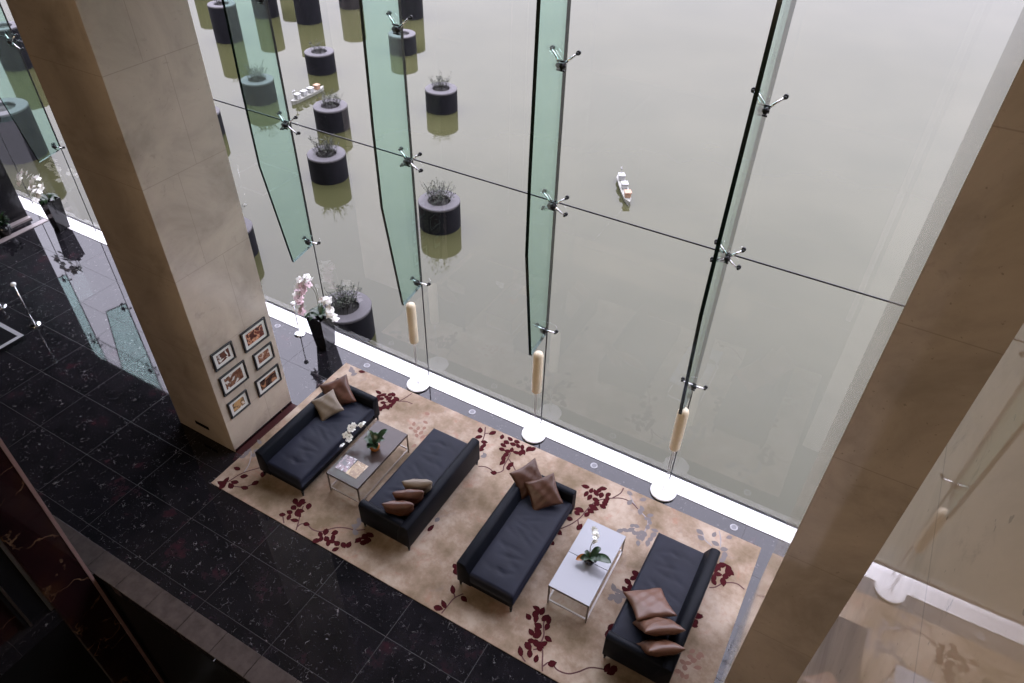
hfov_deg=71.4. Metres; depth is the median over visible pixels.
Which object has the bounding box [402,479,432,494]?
cushion
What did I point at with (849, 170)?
lake water
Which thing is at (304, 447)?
sofa
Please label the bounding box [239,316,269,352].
framed picture
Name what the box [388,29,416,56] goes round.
planter
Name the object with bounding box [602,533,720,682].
sofa
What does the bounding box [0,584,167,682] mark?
wall
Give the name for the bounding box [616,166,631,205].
boat
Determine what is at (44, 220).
floor strip
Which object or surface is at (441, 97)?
planter
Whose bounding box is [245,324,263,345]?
print
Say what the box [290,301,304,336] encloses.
stanchion
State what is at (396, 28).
glass fin
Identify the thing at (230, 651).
floor border
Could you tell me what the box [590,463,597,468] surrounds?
uplight
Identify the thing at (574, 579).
coffee table
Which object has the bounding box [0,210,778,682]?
floor
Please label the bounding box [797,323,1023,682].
glass panel
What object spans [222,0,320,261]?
glass fin
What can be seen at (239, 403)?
print
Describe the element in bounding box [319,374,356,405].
cushion
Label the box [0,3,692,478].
joint
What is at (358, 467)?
magazine
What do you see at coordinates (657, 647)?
cushion
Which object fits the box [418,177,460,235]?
planter
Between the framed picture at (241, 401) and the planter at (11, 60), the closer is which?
the framed picture at (241, 401)
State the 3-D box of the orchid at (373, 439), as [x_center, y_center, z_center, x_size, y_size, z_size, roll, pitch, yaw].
[-2.364,1.526,11.377,0.733,0.445,0.358,7,41,7]
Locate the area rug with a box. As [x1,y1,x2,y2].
[211,363,760,682]
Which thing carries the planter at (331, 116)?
on the lake water
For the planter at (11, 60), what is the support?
on the lake water
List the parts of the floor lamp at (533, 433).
lamp shade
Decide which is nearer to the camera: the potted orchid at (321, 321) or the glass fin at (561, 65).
the glass fin at (561, 65)
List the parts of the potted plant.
pot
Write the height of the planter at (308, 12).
1.800 m
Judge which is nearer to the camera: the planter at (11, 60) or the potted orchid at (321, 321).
the potted orchid at (321, 321)
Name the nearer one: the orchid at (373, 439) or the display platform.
the orchid at (373, 439)
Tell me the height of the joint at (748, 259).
0.020 m
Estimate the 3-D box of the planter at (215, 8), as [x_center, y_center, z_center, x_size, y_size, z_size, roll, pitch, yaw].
[-11.922,-13.358,29.625,1.118,2.193,1.118,21,45,21]
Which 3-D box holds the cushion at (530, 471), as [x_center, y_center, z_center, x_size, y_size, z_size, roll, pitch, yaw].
[0.250,2.100,10.889,0.514,0.435,0.308,-24,47,-27]
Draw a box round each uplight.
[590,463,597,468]
[730,524,737,530]
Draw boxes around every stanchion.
[0,303,6,309]
[10,282,40,327]
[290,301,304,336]
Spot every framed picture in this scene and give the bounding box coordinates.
[210,340,236,371]
[218,360,248,396]
[226,389,250,418]
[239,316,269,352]
[252,341,274,370]
[254,363,281,397]
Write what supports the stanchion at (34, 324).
on the floor
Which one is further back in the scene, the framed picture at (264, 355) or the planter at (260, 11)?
the planter at (260, 11)
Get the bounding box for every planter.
[0,21,32,71]
[0,98,47,164]
[207,0,242,43]
[215,106,224,135]
[241,59,276,105]
[241,205,258,256]
[251,0,278,18]
[293,0,321,24]
[304,39,335,75]
[307,134,348,184]
[313,89,349,133]
[320,280,374,342]
[339,0,362,9]
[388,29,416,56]
[401,0,423,20]
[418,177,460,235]
[425,70,457,114]
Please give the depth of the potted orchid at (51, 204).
16.60 m
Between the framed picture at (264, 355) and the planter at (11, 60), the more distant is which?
the planter at (11, 60)
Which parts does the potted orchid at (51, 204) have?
pot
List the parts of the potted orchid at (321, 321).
pot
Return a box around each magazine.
[335,455,356,471]
[346,461,367,478]
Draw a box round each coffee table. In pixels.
[326,420,409,502]
[547,519,625,622]
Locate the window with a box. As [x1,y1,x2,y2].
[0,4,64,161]
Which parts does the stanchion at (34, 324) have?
post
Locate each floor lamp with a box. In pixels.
[406,302,428,391]
[522,351,545,442]
[650,407,688,501]
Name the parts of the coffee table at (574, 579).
rail, frame, leg, rail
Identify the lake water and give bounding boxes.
[0,0,1023,521]
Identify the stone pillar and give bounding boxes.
[6,0,296,455]
[720,7,1023,682]
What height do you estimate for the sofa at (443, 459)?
0.590 m
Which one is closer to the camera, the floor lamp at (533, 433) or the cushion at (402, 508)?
the cushion at (402, 508)
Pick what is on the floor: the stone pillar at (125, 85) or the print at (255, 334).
the stone pillar at (125, 85)
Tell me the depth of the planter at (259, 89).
24.86 m
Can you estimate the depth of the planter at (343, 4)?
33.53 m
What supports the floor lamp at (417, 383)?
on the floor
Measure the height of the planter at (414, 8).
1.800 m
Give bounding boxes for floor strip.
[0,218,48,243]
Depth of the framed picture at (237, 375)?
11.30 m
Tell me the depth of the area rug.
10.76 m
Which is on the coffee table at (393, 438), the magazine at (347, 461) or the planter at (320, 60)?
the magazine at (347, 461)
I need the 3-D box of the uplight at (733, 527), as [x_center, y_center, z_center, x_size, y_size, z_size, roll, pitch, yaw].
[3.433,2.875,11.035,0.124,0.004,0.124,21,45,21]
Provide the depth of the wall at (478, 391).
12.53 m
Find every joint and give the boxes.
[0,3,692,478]
[0,35,888,301]
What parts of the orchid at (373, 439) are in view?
pot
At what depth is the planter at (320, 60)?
27.12 m
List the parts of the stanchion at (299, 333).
post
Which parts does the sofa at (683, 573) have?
armrest, seat, backrest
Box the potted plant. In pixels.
[0,212,11,236]
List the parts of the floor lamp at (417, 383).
lamp shade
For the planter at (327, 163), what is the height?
1.632 m
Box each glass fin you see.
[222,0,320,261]
[359,0,430,305]
[525,0,580,355]
[678,0,796,414]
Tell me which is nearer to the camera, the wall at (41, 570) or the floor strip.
the wall at (41, 570)
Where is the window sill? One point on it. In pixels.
(728, 507)
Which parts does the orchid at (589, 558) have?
pot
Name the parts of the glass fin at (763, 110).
fin panel, arm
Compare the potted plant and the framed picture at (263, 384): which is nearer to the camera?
the framed picture at (263, 384)
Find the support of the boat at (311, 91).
on the lake water
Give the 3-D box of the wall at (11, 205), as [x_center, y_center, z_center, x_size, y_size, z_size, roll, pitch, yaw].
[-15.737,-3.136,8.534,0.400,11.600,15.580,21,45,21]
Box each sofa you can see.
[255,378,379,495]
[358,428,479,550]
[456,475,576,611]
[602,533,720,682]
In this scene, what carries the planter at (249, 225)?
on the lake water
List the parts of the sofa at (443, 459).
armrest, seat, backrest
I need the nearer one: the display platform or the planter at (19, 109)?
the display platform
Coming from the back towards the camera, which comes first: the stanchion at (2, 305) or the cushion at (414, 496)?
the stanchion at (2, 305)
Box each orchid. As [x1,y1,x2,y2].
[15,169,69,230]
[292,273,339,350]
[340,421,387,451]
[576,526,610,565]
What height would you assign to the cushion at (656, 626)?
0.452 m
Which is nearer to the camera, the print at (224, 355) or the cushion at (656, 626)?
the cushion at (656, 626)
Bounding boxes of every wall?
[0,160,27,223]
[0,438,163,682]
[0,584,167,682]
[18,195,786,523]
[104,585,243,682]
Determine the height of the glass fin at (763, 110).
6.800 m
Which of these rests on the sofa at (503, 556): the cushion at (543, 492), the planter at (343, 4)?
the cushion at (543, 492)
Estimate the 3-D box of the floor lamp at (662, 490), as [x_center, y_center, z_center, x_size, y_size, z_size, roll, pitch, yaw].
[2.463,1.696,10.896,0.424,1.908,0.424,21,45,21]
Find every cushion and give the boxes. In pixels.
[311,389,343,420]
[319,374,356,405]
[382,500,413,516]
[392,489,423,505]
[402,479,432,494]
[509,458,541,498]
[524,473,563,509]
[623,588,676,620]
[633,617,685,635]
[637,638,685,656]
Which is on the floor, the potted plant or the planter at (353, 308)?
the potted plant
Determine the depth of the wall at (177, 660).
10.59 m
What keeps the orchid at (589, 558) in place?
on the coffee table at (574, 579)
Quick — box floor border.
[52,515,301,682]
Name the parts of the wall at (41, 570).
marble panel, black panel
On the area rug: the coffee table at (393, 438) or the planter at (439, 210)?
the coffee table at (393, 438)
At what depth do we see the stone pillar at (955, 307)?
5.17 m
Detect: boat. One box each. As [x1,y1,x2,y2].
[291,83,323,104]
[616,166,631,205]
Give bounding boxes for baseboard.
[10,216,31,228]
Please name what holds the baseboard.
attached to the wall at (11, 205)
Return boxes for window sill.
[17,194,785,538]
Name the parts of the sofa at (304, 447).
backrest, seat, armrest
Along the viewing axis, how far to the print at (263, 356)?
11.75 m
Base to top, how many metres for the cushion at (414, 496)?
0.449 m
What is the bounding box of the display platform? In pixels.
[0,322,26,353]
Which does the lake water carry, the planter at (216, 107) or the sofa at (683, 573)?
the planter at (216, 107)
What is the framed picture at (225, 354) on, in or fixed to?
attached to the stone pillar at (125, 85)
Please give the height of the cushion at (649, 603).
0.256 m
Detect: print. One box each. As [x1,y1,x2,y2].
[216,348,230,363]
[224,367,243,389]
[232,396,244,411]
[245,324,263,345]
[257,348,269,363]
[260,370,276,390]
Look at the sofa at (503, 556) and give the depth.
10.19 m
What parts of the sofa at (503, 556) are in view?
backrest, seat, armrest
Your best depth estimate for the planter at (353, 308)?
15.27 m
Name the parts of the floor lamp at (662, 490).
lamp shade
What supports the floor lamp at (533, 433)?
on the floor

